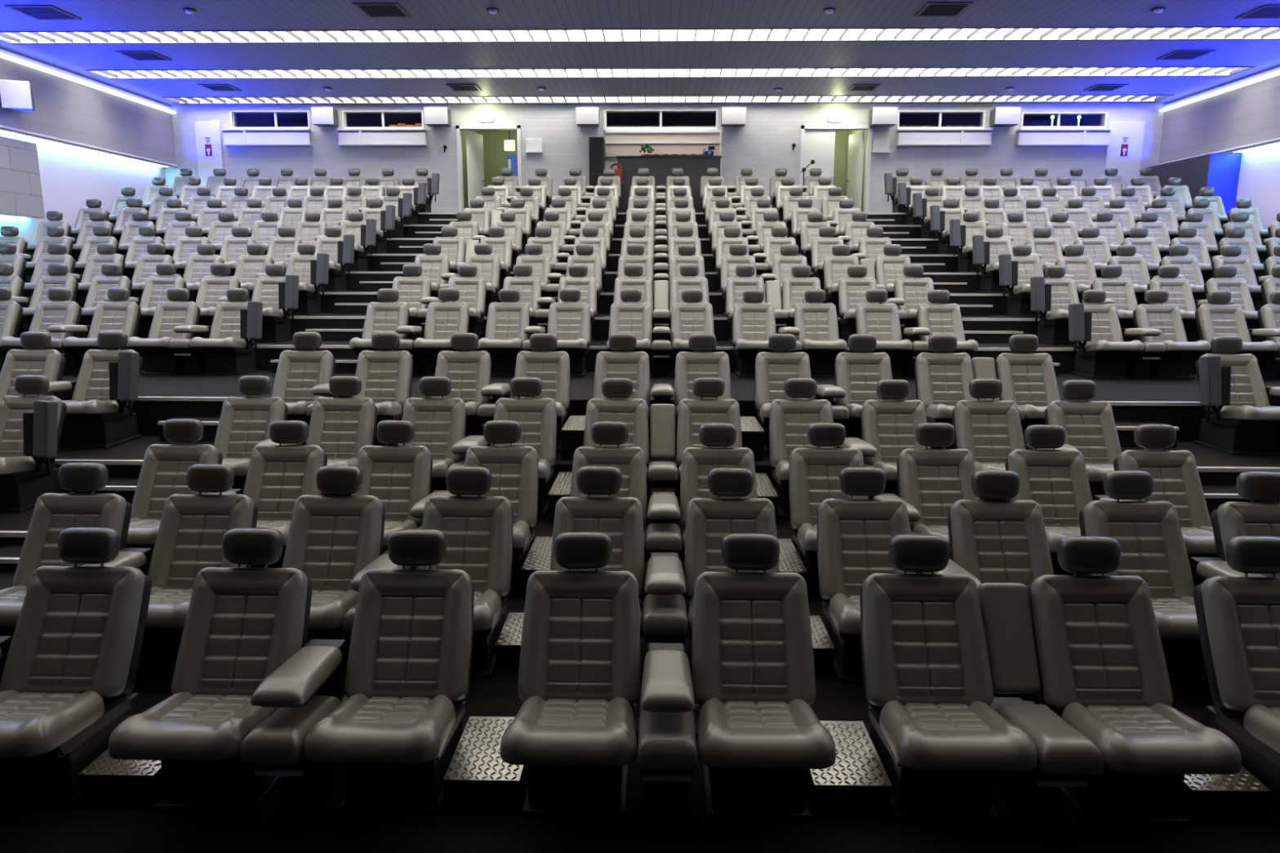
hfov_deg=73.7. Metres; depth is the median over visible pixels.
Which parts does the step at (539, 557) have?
tread plate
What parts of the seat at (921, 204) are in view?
armrest, seat frame, backrest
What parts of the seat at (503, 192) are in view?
backrest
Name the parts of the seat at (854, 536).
seat frame, backrest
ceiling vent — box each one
[4,4,81,20]
[114,50,172,61]
[197,84,241,91]
[352,2,410,17]
[445,84,481,91]
[847,84,880,91]
[914,1,973,17]
[1083,84,1128,91]
[1155,49,1216,60]
[1235,4,1279,19]
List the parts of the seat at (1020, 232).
backrest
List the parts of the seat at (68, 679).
backrest, seat frame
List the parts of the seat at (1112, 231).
backrest, seat frame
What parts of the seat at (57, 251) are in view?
seat frame, backrest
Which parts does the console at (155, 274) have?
armrest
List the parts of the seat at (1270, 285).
backrest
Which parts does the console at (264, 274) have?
armrest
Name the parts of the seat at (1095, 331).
armrest, backrest, seat frame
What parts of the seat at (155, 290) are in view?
seat frame, backrest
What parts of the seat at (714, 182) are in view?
backrest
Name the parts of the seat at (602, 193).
backrest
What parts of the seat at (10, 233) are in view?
backrest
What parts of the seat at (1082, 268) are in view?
backrest, seat frame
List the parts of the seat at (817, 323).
backrest, seat frame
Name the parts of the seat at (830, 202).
backrest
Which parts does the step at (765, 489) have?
tread plate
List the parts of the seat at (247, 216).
backrest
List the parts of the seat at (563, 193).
backrest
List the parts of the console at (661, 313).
armrest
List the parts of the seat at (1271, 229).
backrest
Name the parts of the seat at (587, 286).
backrest, seat frame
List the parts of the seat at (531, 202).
backrest, seat frame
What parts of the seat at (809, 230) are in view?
seat frame, backrest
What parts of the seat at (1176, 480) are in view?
backrest, seat frame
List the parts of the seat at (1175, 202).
backrest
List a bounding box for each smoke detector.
[182,8,196,13]
[323,87,333,90]
[486,8,499,13]
[537,87,546,90]
[773,88,782,91]
[822,8,835,13]
[1004,87,1014,91]
[1151,7,1165,13]
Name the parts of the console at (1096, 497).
armrest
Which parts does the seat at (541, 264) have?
backrest, seat frame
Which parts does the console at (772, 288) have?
armrest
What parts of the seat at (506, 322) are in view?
seat frame, backrest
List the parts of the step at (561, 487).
tread plate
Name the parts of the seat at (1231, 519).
backrest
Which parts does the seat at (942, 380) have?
seat frame, backrest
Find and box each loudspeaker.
[0,80,35,111]
[311,106,338,126]
[423,106,451,126]
[575,106,599,126]
[720,106,746,126]
[868,106,897,126]
[989,106,1021,127]
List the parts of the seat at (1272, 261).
backrest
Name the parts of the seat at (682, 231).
backrest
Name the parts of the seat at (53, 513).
seat frame, backrest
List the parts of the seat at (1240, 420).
armrest, backrest, seat frame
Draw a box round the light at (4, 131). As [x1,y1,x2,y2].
[0,124,177,168]
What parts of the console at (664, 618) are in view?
armrest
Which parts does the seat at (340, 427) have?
backrest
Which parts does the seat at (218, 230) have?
seat frame, backrest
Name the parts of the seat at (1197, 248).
backrest, seat frame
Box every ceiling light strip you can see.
[0,26,1279,44]
[85,66,1256,79]
[162,94,1174,104]
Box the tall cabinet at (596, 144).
[588,137,604,186]
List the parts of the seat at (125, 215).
seat frame, backrest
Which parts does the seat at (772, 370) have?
seat frame, backrest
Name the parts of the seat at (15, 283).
backrest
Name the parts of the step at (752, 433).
tread plate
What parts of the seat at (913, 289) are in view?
seat frame, backrest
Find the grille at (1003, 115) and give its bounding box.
[995,106,1021,124]
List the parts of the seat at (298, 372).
seat frame, backrest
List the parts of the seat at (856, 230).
backrest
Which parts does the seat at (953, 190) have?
backrest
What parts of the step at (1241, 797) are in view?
tread plate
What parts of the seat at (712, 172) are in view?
backrest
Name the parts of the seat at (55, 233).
seat frame, backrest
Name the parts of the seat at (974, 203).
backrest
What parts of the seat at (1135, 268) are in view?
backrest, seat frame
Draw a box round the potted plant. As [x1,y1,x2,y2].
[639,143,654,154]
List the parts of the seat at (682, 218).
backrest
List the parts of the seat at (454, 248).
backrest, seat frame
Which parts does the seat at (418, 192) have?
backrest, seat frame, armrest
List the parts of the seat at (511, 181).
backrest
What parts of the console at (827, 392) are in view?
armrest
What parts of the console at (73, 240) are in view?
armrest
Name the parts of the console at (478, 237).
armrest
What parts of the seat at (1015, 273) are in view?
armrest, seat frame, backrest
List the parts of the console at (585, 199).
armrest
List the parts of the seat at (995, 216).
backrest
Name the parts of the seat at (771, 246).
backrest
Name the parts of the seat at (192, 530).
seat frame, backrest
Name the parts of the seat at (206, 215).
backrest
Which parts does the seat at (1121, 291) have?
backrest, seat frame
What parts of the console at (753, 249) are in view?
armrest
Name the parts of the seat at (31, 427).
seat frame, backrest, armrest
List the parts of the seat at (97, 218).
seat frame, backrest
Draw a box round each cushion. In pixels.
[0,336,22,346]
[0,456,35,474]
[0,585,26,626]
[0,689,104,758]
[22,306,36,315]
[23,282,36,290]
[25,262,36,269]
[26,243,37,250]
[48,337,71,348]
[61,399,118,413]
[62,336,99,346]
[70,227,80,235]
[71,243,83,250]
[74,261,87,269]
[77,281,91,290]
[80,306,96,315]
[107,213,118,221]
[108,691,278,760]
[112,227,123,235]
[118,243,129,250]
[124,261,137,269]
[125,517,160,545]
[126,337,173,347]
[131,281,145,290]
[140,306,155,316]
[142,202,151,208]
[145,586,192,627]
[147,213,158,221]
[155,227,166,235]
[164,243,176,250]
[168,337,195,348]
[171,191,180,197]
[174,261,186,269]
[179,202,189,208]
[186,282,200,290]
[190,213,198,221]
[190,337,245,348]
[200,306,216,316]
[201,227,209,235]
[208,191,216,196]
[213,243,222,250]
[220,202,226,208]
[222,458,250,476]
[224,261,237,269]
[232,213,239,221]
[240,282,254,291]
[240,695,341,764]
[248,227,253,235]
[256,520,291,545]
[262,243,268,250]
[262,306,283,317]
[274,261,286,266]
[284,400,314,414]
[298,282,314,292]
[303,693,455,763]
[306,403,313,416]
[308,589,358,629]
[327,457,357,466]
[328,261,341,271]
[342,604,356,631]
[349,337,373,348]
[354,243,363,253]
[374,400,402,415]
[376,227,383,236]
[382,520,417,547]
[395,214,400,222]
[395,338,417,350]
[408,307,418,317]
[413,337,452,348]
[417,308,427,318]
[431,282,439,291]
[431,458,454,477]
[438,283,448,289]
[448,460,465,469]
[449,261,457,271]
[456,262,465,270]
[465,401,481,415]
[468,307,480,318]
[473,589,501,631]
[477,337,523,348]
[477,403,495,417]
[479,227,485,236]
[484,228,488,235]
[485,282,495,293]
[500,261,508,271]
[500,696,636,766]
[505,203,512,208]
[511,243,519,253]
[512,520,530,548]
[513,192,520,195]
[521,339,531,349]
[522,227,528,236]
[529,307,535,318]
[531,214,536,222]
[534,309,549,318]
[538,458,551,478]
[539,202,543,210]
[541,282,546,293]
[545,284,559,293]
[546,191,550,199]
[551,262,555,271]
[554,262,567,271]
[555,337,587,349]
[555,401,565,416]
[559,244,563,253]
[562,244,573,252]
[565,227,569,235]
[568,228,580,235]
[574,215,585,222]
[579,203,590,208]
[584,192,593,196]
[590,308,594,318]
[606,338,651,349]
[637,706,697,768]
[639,604,642,630]
[642,594,688,635]
[643,532,645,547]
[645,523,682,551]
[648,461,678,480]
[651,339,671,351]
[652,309,670,319]
[653,244,667,254]
[653,262,668,273]
[654,203,666,212]
[654,215,666,225]
[654,228,666,235]
[655,192,666,201]
[671,338,716,349]
[675,404,678,416]
[678,464,681,479]
[682,527,685,548]
[688,595,693,631]
[697,697,835,768]
[723,283,726,293]
[728,192,737,196]
[728,308,733,319]
[732,203,742,208]
[735,338,769,350]
[737,215,746,222]
[742,228,753,235]
[748,244,759,252]
[755,262,768,271]
[758,244,764,253]
[760,403,771,417]
[766,262,772,271]
[771,191,775,199]
[774,309,788,319]
[775,460,789,479]
[777,202,782,211]
[785,214,791,223]
[787,308,794,319]
[792,340,802,351]
[794,228,799,237]
[797,522,817,551]
[800,338,847,350]
[804,244,811,253]
[814,262,823,271]
[821,215,827,222]
[827,214,832,221]
[827,283,838,293]
[829,593,861,635]
[831,405,848,418]
[835,229,839,235]
[837,228,844,236]
[843,308,856,319]
[844,403,862,417]
[850,244,858,253]
[863,463,875,467]
[872,461,897,480]
[874,339,912,350]
[876,284,885,289]
[879,700,1037,771]
[884,283,893,292]
[897,310,907,319]
[906,308,917,319]
[908,341,930,351]
[911,523,949,543]
[924,215,929,223]
[925,404,955,417]
[942,228,950,237]
[955,339,978,350]
[962,244,972,253]
[973,462,1005,471]
[986,262,999,272]
[996,703,1103,774]
[1013,284,1031,293]
[1017,404,1047,418]
[1017,407,1024,420]
[1042,262,1055,270]
[1044,526,1080,552]
[1045,309,1068,319]
[1060,244,1067,252]
[1061,702,1241,774]
[1075,284,1090,293]
[1076,228,1082,235]
[1084,340,1144,351]
[1084,463,1114,482]
[1091,214,1097,221]
[1093,262,1106,271]
[1103,202,1111,208]
[1108,244,1119,252]
[1115,191,1123,197]
[1116,309,1133,319]
[1121,228,1130,235]
[1132,284,1147,293]
[1133,214,1142,221]
[1137,342,1165,352]
[1143,202,1152,208]
[1146,262,1159,271]
[1151,191,1160,198]
[1151,596,1199,638]
[1157,244,1168,252]
[1162,340,1210,351]
[1167,228,1178,235]
[1175,214,1186,222]
[1179,309,1195,319]
[1180,525,1217,554]
[1182,202,1192,208]
[1190,284,1204,293]
[1198,262,1212,271]
[1205,244,1218,252]
[1212,228,1223,235]
[1217,214,1228,222]
[1220,404,1279,420]
[1240,340,1277,351]
[1242,310,1258,319]
[1243,704,1279,753]
[1247,284,1262,293]
[1251,262,1264,271]
[1254,244,1266,252]
[1257,228,1268,235]
[1269,342,1279,352]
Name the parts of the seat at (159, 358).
seat frame, backrest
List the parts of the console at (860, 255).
armrest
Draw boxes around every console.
[0,253,33,283]
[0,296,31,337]
[0,635,12,681]
[46,235,76,244]
[46,273,82,302]
[46,324,90,373]
[46,381,75,446]
[80,547,152,575]
[94,253,126,260]
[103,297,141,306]
[151,272,183,278]
[168,324,210,374]
[190,252,214,255]
[204,488,241,494]
[214,296,250,312]
[224,235,243,237]
[240,639,347,804]
[253,272,284,290]
[254,438,304,447]
[284,252,309,269]
[306,383,351,416]
[314,235,328,245]
[337,220,351,225]
[342,550,413,631]
[395,325,425,375]
[409,490,457,528]
[417,297,443,324]
[438,272,460,302]
[448,435,488,496]
[456,240,479,270]
[472,235,486,242]
[477,382,510,446]
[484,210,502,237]
[496,207,506,212]
[505,195,515,208]
[513,186,522,195]
[521,325,545,351]
[534,297,555,333]
[545,273,564,302]
[554,253,569,276]
[562,235,576,255]
[568,220,582,237]
[574,207,586,222]
[579,195,591,208]
[584,186,594,196]
[637,643,697,809]
[642,552,688,652]
[645,491,682,560]
[648,404,678,493]
[650,383,674,404]
[651,326,671,376]
[652,280,670,327]
[653,235,667,262]
[653,253,668,275]
[653,273,668,295]
[654,195,666,215]
[654,207,666,225]
[654,220,666,244]
[655,186,666,204]
[727,186,737,196]
[730,195,742,208]
[735,207,746,222]
[740,220,753,237]
[746,235,759,255]
[752,253,768,277]
[759,273,776,297]
[764,280,788,333]
[777,326,802,352]
[800,186,808,195]
[809,198,827,222]
[815,384,848,448]
[826,220,839,237]
[837,235,852,256]
[839,437,877,467]
[848,253,866,261]
[858,258,885,289]
[874,493,921,533]
[882,297,907,326]
[900,327,931,377]
[919,558,982,586]
[971,357,1024,420]
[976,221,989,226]
[977,582,1103,815]
[1000,235,1013,247]
[1026,443,1078,450]
[1027,253,1044,271]
[1044,274,1077,292]
[1080,298,1114,304]
[1093,494,1132,501]
[1121,328,1165,378]
[1150,274,1184,280]
[1170,236,1199,242]
[1189,557,1266,672]
[1195,299,1234,309]
[1209,254,1243,262]
[1248,328,1279,379]
[1256,275,1276,306]
[1261,237,1279,245]
[1265,386,1279,452]
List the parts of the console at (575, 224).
armrest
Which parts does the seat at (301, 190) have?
backrest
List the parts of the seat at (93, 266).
seat frame, backrest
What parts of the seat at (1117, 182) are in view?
backrest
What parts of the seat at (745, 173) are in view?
backrest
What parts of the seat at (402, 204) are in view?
backrest, seat frame, armrest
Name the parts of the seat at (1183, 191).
backrest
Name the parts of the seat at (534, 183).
backrest, seat frame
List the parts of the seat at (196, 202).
backrest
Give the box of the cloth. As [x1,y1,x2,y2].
[640,154,705,155]
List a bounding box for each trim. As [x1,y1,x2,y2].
[0,530,27,537]
[55,459,1279,472]
[136,396,1200,405]
[252,345,1078,351]
[288,315,1039,320]
[319,292,1008,296]
[345,271,981,275]
[367,253,958,256]
[386,238,937,240]
[403,224,920,226]
[418,212,905,214]
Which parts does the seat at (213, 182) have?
backrest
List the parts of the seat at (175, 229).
seat frame, backrest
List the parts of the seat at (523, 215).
backrest, seat frame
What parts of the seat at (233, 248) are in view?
seat frame, backrest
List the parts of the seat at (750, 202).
backrest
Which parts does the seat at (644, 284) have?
backrest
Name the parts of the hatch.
hatch panel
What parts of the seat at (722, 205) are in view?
backrest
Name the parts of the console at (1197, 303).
armrest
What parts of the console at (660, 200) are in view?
armrest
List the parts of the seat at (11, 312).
seat frame, backrest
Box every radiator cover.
[222,128,312,146]
[337,128,427,146]
[896,128,992,146]
[1015,128,1111,146]
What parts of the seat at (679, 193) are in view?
backrest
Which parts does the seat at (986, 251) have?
armrest, seat frame, backrest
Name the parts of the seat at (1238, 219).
backrest, seat frame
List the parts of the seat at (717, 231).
backrest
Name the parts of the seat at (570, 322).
seat frame, backrest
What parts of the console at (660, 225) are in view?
armrest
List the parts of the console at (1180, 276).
armrest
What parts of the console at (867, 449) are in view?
armrest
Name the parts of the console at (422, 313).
armrest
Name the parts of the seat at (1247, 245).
backrest, seat frame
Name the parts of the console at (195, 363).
armrest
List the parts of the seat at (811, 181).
backrest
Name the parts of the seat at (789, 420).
seat frame, backrest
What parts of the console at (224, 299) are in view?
armrest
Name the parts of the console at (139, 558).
armrest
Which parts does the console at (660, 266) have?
armrest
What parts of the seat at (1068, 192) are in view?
backrest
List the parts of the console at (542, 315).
armrest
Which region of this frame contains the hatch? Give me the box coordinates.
[605,129,721,176]
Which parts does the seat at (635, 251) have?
backrest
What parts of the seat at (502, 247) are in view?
backrest, seat frame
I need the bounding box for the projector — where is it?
[702,146,715,155]
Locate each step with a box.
[78,748,164,805]
[443,716,528,811]
[495,612,524,671]
[520,537,552,596]
[547,471,572,523]
[561,415,586,460]
[740,416,764,461]
[755,473,778,524]
[777,538,807,582]
[805,720,892,817]
[809,615,835,674]
[930,446,941,448]
[1180,765,1271,822]
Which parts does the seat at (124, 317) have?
seat frame, backrest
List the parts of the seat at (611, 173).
backrest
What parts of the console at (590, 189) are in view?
armrest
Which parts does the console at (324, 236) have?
armrest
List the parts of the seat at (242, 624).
backrest, seat frame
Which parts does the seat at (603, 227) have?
backrest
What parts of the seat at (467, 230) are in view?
backrest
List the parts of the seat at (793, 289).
seat frame, backrest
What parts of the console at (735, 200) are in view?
armrest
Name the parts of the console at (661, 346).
armrest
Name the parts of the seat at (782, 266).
backrest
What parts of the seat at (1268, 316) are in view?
backrest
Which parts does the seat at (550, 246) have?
backrest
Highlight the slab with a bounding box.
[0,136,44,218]
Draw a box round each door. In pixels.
[456,124,521,211]
[799,124,872,213]
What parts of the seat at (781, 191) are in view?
seat frame, backrest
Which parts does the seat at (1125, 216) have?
backrest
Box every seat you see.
[0,226,27,253]
[0,243,26,297]
[0,263,25,297]
[0,287,22,373]
[0,287,82,350]
[0,331,65,399]
[0,374,67,512]
[0,462,132,637]
[0,527,151,809]
[20,263,78,332]
[22,243,75,297]
[23,226,73,283]
[25,211,71,254]
[61,331,142,448]
[62,287,141,360]
[69,199,109,238]
[71,211,113,262]
[73,226,119,275]
[75,243,124,307]
[79,263,132,325]
[107,186,142,223]
[108,528,312,813]
[112,198,149,242]
[117,211,156,255]
[123,226,164,281]
[124,418,222,561]
[126,288,200,375]
[130,243,174,297]
[136,262,186,338]
[136,463,257,675]
[142,177,169,210]
[147,186,177,225]
[155,199,187,239]
[163,211,197,257]
[171,168,198,199]
[172,226,210,275]
[178,177,204,209]
[182,244,224,302]
[186,186,216,222]
[190,288,262,375]
[195,263,240,332]
[196,199,227,237]
[205,168,229,196]
[207,211,240,255]
[213,375,288,494]
[214,177,239,208]
[219,226,256,276]
[225,186,253,221]
[234,243,274,301]
[237,198,267,237]
[239,168,262,195]
[242,420,327,568]
[250,177,276,208]
[251,211,284,255]
[251,263,298,342]
[263,187,290,222]
[266,226,302,276]
[271,332,335,444]
[273,168,297,195]
[278,198,308,237]
[282,465,385,674]
[284,243,328,315]
[286,177,311,208]
[294,211,327,255]
[302,187,329,222]
[303,528,474,815]
[306,168,332,187]
[306,376,377,495]
[313,226,355,291]
[318,198,348,227]
[323,177,349,208]
[337,211,376,271]
[340,186,368,222]
[341,168,366,195]
[349,288,409,355]
[351,420,432,568]
[353,332,413,445]
[359,198,395,253]
[360,177,385,208]
[375,168,399,195]
[378,186,412,238]
[391,264,431,338]
[396,177,426,224]
[398,376,466,493]
[411,168,439,212]
[413,243,449,302]
[413,288,469,376]
[415,466,513,678]
[431,333,491,436]
[433,226,465,274]
[445,264,486,340]
[447,211,479,248]
[460,420,538,591]
[461,199,490,236]
[465,243,500,315]
[475,186,501,220]
[477,288,529,376]
[479,226,512,291]
[486,177,510,207]
[490,377,556,516]
[493,211,522,271]
[495,168,518,195]
[500,531,640,817]
[501,264,541,339]
[502,198,531,253]
[512,333,569,451]
[513,187,539,237]
[514,243,551,309]
[522,177,546,222]
[525,226,559,284]
[528,168,552,208]
[535,211,566,262]
[543,198,572,244]
[545,288,590,377]
[550,466,644,630]
[551,187,577,228]
[557,177,582,215]
[557,264,596,343]
[563,168,586,203]
[565,244,601,315]
[569,421,647,547]
[573,226,606,292]
[579,211,609,271]
[583,377,648,478]
[584,199,613,253]
[589,186,616,238]
[593,177,618,224]
[593,333,650,416]
[597,168,621,204]
[606,288,652,355]
[613,263,653,317]
[617,244,653,291]
[620,226,653,269]
[623,211,654,247]
[626,199,654,235]
[627,186,654,217]
[630,177,655,205]
[631,168,655,198]
[666,168,689,193]
[666,177,691,210]
[666,187,693,219]
[666,199,695,236]
[667,211,698,252]
[667,226,701,271]
[668,244,705,292]
[669,263,709,317]
[671,288,716,373]
[674,333,731,417]
[676,377,742,479]
[680,423,757,548]
[684,467,779,639]
[692,533,835,821]
[700,168,724,212]
[702,177,728,224]
[705,187,732,238]
[708,199,737,253]
[711,211,742,271]
[715,226,749,293]
[720,244,756,315]
[725,264,765,343]
[732,289,777,377]
[734,168,758,203]
[739,177,764,215]
[744,187,771,221]
[749,198,778,244]
[755,211,786,262]
[755,333,813,453]
[763,226,797,273]
[768,168,793,208]
[768,377,834,518]
[772,244,808,299]
[775,177,799,222]
[782,186,808,237]
[782,265,822,327]
[789,422,868,593]
[791,198,818,253]
[794,289,847,377]
[800,212,830,272]
[804,168,828,195]
[810,226,843,290]
[812,177,837,211]
[817,466,915,683]
[821,186,848,221]
[823,244,858,316]
[831,199,860,236]
[834,333,893,439]
[837,265,879,344]
[844,211,875,254]
[855,288,912,377]
[857,226,891,269]
[859,533,1037,823]
[860,379,930,499]
[874,244,911,303]
[884,168,913,213]
[893,264,933,341]
[897,177,928,225]
[897,422,980,573]
[912,187,945,238]
[914,334,977,448]
[916,289,978,356]
[924,168,948,196]
[929,198,964,254]
[939,177,967,208]
[947,470,1053,587]
[949,211,987,272]
[952,378,1026,500]
[957,186,986,222]
[959,168,983,196]
[972,226,1014,293]
[977,177,1004,199]
[977,198,1008,227]
[995,168,1020,187]
[995,334,1060,449]
[996,187,1026,222]
[999,244,1044,316]
[1000,211,1033,256]
[1004,424,1093,575]
[1013,177,1041,203]
[1019,199,1050,238]
[1025,226,1062,278]
[1026,536,1241,826]
[1030,265,1079,345]
[1031,168,1055,196]
[1036,187,1065,222]
[1044,212,1079,256]
[1044,379,1121,500]
[1052,177,1078,208]
[1055,244,1097,302]
[1061,199,1093,238]
[1066,168,1090,196]
[1068,289,1144,379]
[1073,226,1111,278]
[1075,186,1105,222]
[1079,471,1208,687]
[1087,177,1115,208]
[1089,211,1124,257]
[1090,265,1137,329]
[1101,168,1126,197]
[1103,199,1135,239]
[1106,244,1150,305]
[1113,424,1217,571]
[1115,187,1145,224]
[1120,226,1161,277]
[1126,177,1154,210]
[1133,212,1170,258]
[1133,289,1210,379]
[1136,168,1161,198]
[1145,199,1178,239]
[1146,265,1199,342]
[1154,187,1186,226]
[1159,244,1205,302]
[1161,177,1192,211]
[1168,226,1213,284]
[1177,212,1218,257]
[1185,199,1224,244]
[1191,186,1228,224]
[1193,290,1277,374]
[1193,536,1279,827]
[1194,335,1279,455]
[1204,265,1260,328]
[1210,471,1279,577]
[1211,244,1263,311]
[1217,227,1265,277]
[1222,212,1267,263]
[1226,199,1269,239]
[1257,290,1279,378]
[1260,265,1279,305]
[1263,244,1279,275]
[1265,227,1279,257]
[1267,212,1279,238]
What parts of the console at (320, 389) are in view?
armrest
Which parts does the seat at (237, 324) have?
seat frame, backrest, armrest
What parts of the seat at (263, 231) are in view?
backrest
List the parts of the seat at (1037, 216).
backrest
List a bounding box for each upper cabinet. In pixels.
[194,121,223,186]
[1103,121,1145,186]
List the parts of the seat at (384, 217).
backrest, seat frame, armrest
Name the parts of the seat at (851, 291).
seat frame, backrest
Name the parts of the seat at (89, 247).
seat frame, backrest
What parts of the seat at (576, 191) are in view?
backrest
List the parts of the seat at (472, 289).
backrest, seat frame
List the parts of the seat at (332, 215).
backrest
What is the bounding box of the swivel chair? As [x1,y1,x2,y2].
[609,163,623,185]
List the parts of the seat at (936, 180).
backrest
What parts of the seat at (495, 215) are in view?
armrest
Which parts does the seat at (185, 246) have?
seat frame, backrest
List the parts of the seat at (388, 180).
backrest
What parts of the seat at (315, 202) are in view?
backrest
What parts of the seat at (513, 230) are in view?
backrest, seat frame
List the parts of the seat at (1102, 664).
seat frame, backrest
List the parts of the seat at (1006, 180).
backrest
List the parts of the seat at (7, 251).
backrest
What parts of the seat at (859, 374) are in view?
seat frame, backrest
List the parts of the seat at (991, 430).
backrest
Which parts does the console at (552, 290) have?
armrest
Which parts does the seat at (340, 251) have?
backrest, seat frame, armrest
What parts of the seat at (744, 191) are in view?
backrest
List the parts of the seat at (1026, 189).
backrest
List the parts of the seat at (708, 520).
backrest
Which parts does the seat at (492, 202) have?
backrest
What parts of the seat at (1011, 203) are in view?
backrest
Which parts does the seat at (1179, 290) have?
backrest, seat frame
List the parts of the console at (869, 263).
armrest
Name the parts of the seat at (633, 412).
backrest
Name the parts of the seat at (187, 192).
backrest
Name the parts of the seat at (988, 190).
backrest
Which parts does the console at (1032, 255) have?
armrest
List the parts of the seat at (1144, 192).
backrest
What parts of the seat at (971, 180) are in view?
backrest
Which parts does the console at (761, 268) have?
armrest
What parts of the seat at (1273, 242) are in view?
backrest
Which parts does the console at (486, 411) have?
armrest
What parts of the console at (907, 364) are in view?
armrest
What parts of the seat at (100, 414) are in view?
seat frame, backrest, armrest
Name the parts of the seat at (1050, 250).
backrest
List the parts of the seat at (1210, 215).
backrest, seat frame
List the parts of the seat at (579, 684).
backrest, seat frame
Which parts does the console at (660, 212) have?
armrest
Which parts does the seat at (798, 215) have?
seat frame, backrest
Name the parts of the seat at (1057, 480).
backrest, seat frame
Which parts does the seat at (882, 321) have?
backrest, seat frame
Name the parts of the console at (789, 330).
armrest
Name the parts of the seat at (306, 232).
backrest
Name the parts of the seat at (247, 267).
seat frame, backrest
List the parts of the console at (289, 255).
armrest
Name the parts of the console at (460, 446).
armrest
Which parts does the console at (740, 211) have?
armrest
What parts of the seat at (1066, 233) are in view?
backrest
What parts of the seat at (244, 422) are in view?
seat frame, backrest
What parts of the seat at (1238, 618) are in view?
backrest, seat frame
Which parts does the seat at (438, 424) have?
backrest, seat frame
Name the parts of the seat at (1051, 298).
armrest, seat frame, backrest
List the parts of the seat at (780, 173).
seat frame, backrest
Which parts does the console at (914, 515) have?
armrest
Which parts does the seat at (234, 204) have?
backrest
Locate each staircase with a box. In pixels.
[0,218,460,572]
[863,219,1263,512]
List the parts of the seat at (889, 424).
seat frame, backrest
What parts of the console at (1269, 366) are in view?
armrest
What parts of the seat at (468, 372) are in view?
backrest, seat frame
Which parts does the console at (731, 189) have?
armrest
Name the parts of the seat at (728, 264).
seat frame, backrest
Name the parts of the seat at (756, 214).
backrest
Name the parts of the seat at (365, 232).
backrest, seat frame, armrest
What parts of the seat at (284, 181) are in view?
backrest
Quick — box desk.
[616,155,721,212]
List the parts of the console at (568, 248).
armrest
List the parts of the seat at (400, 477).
backrest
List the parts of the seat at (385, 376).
backrest, seat frame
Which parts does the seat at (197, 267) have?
seat frame, backrest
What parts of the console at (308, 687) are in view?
armrest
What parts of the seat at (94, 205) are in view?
seat frame, backrest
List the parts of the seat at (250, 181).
backrest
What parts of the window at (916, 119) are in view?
pane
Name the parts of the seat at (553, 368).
backrest, seat frame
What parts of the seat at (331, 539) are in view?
seat frame, backrest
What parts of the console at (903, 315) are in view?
armrest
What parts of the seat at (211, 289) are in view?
seat frame, backrest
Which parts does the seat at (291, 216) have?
backrest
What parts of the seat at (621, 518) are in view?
backrest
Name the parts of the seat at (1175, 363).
backrest, seat frame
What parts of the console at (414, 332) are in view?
armrest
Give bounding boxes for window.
[229,110,310,128]
[342,110,423,128]
[604,109,718,130]
[896,110,985,130]
[1020,111,1107,128]
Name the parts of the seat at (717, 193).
backrest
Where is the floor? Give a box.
[0,213,1279,852]
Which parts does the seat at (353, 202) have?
backrest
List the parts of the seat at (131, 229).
seat frame, backrest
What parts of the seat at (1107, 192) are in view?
backrest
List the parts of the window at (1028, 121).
pane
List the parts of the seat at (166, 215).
seat frame, backrest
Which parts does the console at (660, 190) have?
armrest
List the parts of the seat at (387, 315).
seat frame, backrest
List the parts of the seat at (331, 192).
backrest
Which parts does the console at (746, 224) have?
armrest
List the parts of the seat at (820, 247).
seat frame, backrest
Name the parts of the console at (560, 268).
armrest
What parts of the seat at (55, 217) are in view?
seat frame, backrest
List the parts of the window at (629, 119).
pane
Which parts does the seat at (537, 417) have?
backrest, seat frame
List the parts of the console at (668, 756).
armrest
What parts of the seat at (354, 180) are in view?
backrest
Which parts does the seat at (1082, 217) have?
backrest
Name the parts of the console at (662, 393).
armrest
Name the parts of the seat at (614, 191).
backrest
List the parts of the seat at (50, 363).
backrest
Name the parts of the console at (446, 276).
armrest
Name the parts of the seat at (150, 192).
backrest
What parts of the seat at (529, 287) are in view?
backrest, seat frame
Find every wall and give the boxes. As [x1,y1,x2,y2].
[0,46,176,167]
[0,133,166,244]
[164,103,1164,213]
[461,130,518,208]
[833,130,866,211]
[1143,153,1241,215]
[1158,64,1279,164]
[1235,145,1279,229]
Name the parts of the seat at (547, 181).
backrest, seat frame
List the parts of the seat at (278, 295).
backrest, seat frame, armrest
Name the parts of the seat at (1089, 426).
backrest, seat frame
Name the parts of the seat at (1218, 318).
backrest, seat frame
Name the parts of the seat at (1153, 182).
backrest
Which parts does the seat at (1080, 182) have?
backrest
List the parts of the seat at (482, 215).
backrest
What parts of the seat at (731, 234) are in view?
seat frame, backrest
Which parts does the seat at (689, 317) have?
backrest, seat frame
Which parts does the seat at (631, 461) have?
backrest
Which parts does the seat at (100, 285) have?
seat frame, backrest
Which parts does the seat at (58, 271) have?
seat frame, backrest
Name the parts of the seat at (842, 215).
backrest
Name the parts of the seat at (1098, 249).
backrest, seat frame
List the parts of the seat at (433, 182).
backrest, seat frame, armrest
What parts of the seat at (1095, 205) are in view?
backrest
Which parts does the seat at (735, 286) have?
seat frame, backrest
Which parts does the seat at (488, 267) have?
backrest, seat frame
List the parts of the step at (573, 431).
tread plate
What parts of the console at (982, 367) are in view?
armrest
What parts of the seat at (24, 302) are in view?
armrest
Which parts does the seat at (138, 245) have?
seat frame, backrest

